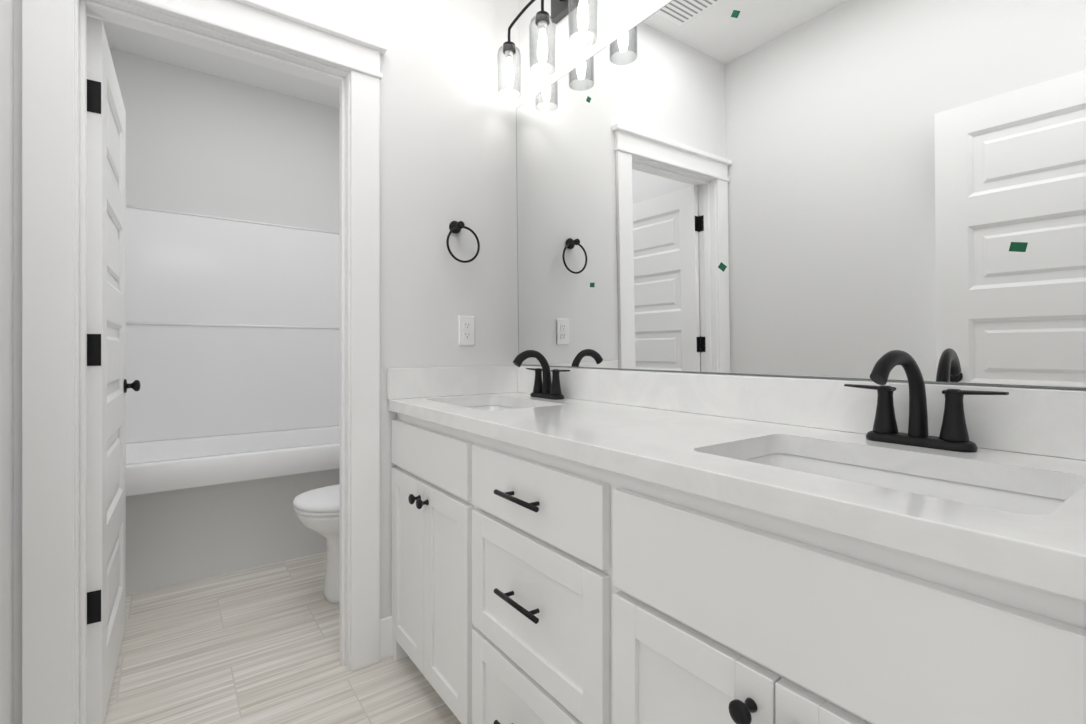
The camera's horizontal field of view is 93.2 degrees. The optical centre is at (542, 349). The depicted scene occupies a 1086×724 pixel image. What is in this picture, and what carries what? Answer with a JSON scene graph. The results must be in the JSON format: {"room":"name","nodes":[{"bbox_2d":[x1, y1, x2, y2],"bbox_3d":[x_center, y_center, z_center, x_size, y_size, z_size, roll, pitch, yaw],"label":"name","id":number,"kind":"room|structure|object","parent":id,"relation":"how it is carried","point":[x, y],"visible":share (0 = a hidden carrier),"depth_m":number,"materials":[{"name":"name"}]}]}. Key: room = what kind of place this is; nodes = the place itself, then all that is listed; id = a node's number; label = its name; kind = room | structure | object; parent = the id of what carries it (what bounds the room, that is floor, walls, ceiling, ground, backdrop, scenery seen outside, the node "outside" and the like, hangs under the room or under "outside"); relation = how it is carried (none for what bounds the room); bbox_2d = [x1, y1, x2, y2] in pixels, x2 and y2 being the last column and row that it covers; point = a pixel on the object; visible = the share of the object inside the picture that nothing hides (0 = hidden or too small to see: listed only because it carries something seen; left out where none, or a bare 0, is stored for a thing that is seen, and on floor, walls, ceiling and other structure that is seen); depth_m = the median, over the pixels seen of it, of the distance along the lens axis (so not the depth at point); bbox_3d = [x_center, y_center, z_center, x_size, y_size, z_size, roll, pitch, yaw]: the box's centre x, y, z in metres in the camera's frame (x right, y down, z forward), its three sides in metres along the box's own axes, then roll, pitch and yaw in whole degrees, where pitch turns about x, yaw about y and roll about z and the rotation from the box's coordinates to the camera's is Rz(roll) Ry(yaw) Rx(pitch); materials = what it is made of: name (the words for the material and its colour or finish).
{"room":"bathroom","nodes":[
{"label":"bathroom","id":0,"kind":"room"},
{"bbox_2d":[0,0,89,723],"bbox_3d":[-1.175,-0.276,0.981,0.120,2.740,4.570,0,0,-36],"label":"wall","id":1,"kind":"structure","parent":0,"point":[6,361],"depth_m":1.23,"materials":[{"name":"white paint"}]},
{"bbox_2d":[87,16,139,723],"bbox_3d":[-1.462,0.073,1.729,0.133,2.025,0.694,0,0,-35],"label":"door","id":2,"kind":"structure","parent":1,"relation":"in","point":[108,385],"depth_m":1.52,"materials":[{"name":"white paint"}]},
{"bbox_2d":[22,0,386,723],"bbox_3d":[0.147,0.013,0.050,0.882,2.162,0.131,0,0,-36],"label":"door frame","id":3,"kind":"structure","parent":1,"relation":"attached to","point":[54,340],"depth_m":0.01,"materials":[{"name":"white paint"}]},
{"bbox_2d":[92,17,339,108],"bbox_3d":[-0.524,-1.696,1.469,1.788,0.100,4.590,0,0,-36],"label":"ceiling","id":4,"kind":"structure","parent":0,"point":[141,43],"depth_m":2.96,"materials":[{"name":"white paint"}]},
{"bbox_2d":[109,48,339,231],"bbox_3d":[-1.830,-0.276,3.257,1.508,2.740,0.120,0,0,-36],"label":"wall","id":5,"kind":"structure","parent":0,"point":[198,142],"depth_m":3.11,"materials":[{"name":"white paint"}]},
{"bbox_2d":[126,205,339,442],"bbox_3d":[-1.576,-0.142,2.910,1.502,1.310,0.735,0,0,-36],"label":"shower surround","id":6,"kind":"object","parent":5,"relation":"attached to","point":[232,326],"visible":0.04,"depth_m":3.10,"materials":[{"name":"white plastic"}]},
{"bbox_2d":[14,0,518,723],"bbox_3d":[-0.742,-0.276,1.767,1.508,2.740,0.110,0,0,-36],"label":"wall","id":7,"kind":"structure","parent":0,"point":[448,154],"depth_m":1.93,"materials":[{"name":"white paint"}]},
{"bbox_2d":[380,616,392,644],"bbox_3d":[-0.425,1.023,2.073,0.560,0.142,0.013,0,0,-36],"label":"baseboard","id":8,"kind":"structure","parent":7,"relation":"attached to","point":[386,636],"depth_m":1.82,"materials":[{"name":"white paint"}]},
{"bbox_2d":[446,221,479,262],"bbox_3d":[-0.315,-0.415,1.971,0.141,0.168,0.060,0,0,-36],"label":"towel ring","id":9,"kind":"object","parent":7,"relation":"attached to","point":[455,227],"visible":1,"depth_m":1.96,"materials":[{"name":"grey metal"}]},
{"bbox_2d":[458,315,474,344],"bbox_3d":[-0.299,-0.076,2.015,0.070,0.116,0.008,0,0,-36],"label":"electrical outlet plate","id":10,"kind":"object","parent":7,"relation":"attached to","point":[466,330],"visible":1,"depth_m":2.01,"materials":[{"name":"white plastic"}]},
{"bbox_2d":[104,552,460,723],"bbox_3d":[-0.524,1.144,1.469,1.788,0.100,4.590,0,0,-36],"label":"floor","id":11,"kind":"structure","parent":0,"point":[258,645],"depth_m":1.78,"materials":[{"name":"tile"}]},
{"bbox_2d":[126,426,339,595],"bbox_3d":[-1.573,0.804,2.905,1.502,0.580,0.747,0,0,-36],"label":"bathtub","id":12,"kind":"object","parent":11,"relation":"on","point":[198,508],"visible":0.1,"depth_m":2.52,"materials":[{"name":"white ceramic"}]},
{"bbox_2d":[293,484,339,603],"bbox_3d":[-0.760,0.696,2.411,0.752,0.796,0.480,0,0,-36],"label":"toilet","id":13,"kind":"object","parent":11,"relation":"on","point":[317,510],"visible":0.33,"depth_m":2.21,"materials":[{"name":"white ceramic"}]},
{"bbox_2d":[391,413,1085,723],"bbox_3d":[0.195,0.655,1.263,0.584,0.877,1.803,0,0,-36],"label":"bathroom vanity","id":14,"kind":"object","parent":11,"relation":"on","point":[529,586],"visible":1,"depth_m":0.82,"materials":[{"name":"white paint"}]},
{"bbox_2d":[387,366,1085,600],"bbox_3d":[0.202,0.141,1.268,0.566,0.150,1.803,0,0,-36],"label":"countertop","id":15,"kind":"structure","parent":14,"relation":"on","point":[703,435],"depth_m":0.91,"materials":[{"name":"stone"}]},
{"bbox_2d":[468,405,517,410],"bbox_3d":[-0.175,0.293,1.749,0.346,0.152,0.502,0,0,-36],"label":"sink","id":16,"kind":"object","parent":15,"relation":"in","point":[491,407],"visible":0.06,"depth_m":2.00,"materials":[{"name":"white ceramic"}]},
{"bbox_2d":[513,350,569,399],"bbox_3d":[-0.034,0.088,1.852,0.174,0.175,0.252,0,0,-36],"label":"faucet","id":17,"kind":"object","parent":15,"relation":"on","point":[547,388],"visible":1,"depth_m":1.86,"materials":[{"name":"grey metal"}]},
{"bbox_2d":[743,453,1065,514],"bbox_3d":[0.511,0.293,0.810,0.346,0.152,0.502,0,0,-36],"label":"sink","id":18,"kind":"object","parent":15,"relation":"in","point":[1006,500],"visible":0.06,"depth_m":0.88,"materials":[{"name":"white ceramic"}]},
{"bbox_2d":[844,350,1008,451],"bbox_3d":[0.649,0.088,0.918,0.173,0.175,0.252,0,0,-36],"label":"faucet","id":19,"kind":"object","parent":15,"relation":"on","point":[953,435],"visible":1,"depth_m":0.93,"materials":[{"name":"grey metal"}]},
{"bbox_2d":[519,0,1085,390],"bbox_3d":[0.139,-0.276,1.941,0.120,2.740,4.570,0,0,-36],"label":"wall","id":20,"kind":"structure","parent":0,"point":[617,19],"depth_m":1.87,"materials":[{"name":"white paint"}]},
{"bbox_2d":[497,0,597,100],"bbox_3d":[0.023,-1.183,1.861,0.158,0.355,0.542,0,0,-36],"label":"sconce","id":21,"kind":"object","parent":20,"relation":"attached to","point":[561,10],"visible":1,"depth_m":1.83,"materials":[{"name":"grey"}]},
{"bbox_2d":[387,366,1085,479],"bbox_3d":[0.202,0.121,1.268,0.566,0.110,1.803,0,0,-36],"label":"backsplash","id":22,"kind":"structure","parent":20,"relation":"attached to","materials":[{"name":"stone"}]},
{"bbox_2d":[516,0,1085,388],"bbox_3d":[0.424,-0.474,1.429,0.005,1.075,1.798,-1,1,-36],"label":"mirror","id":23,"kind":"object","parent":20,"relation":"attached to","point":[850,189],"visible":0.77,"depth_m":1.16,"materials":[{"name":"grey mirror"}]}
]}

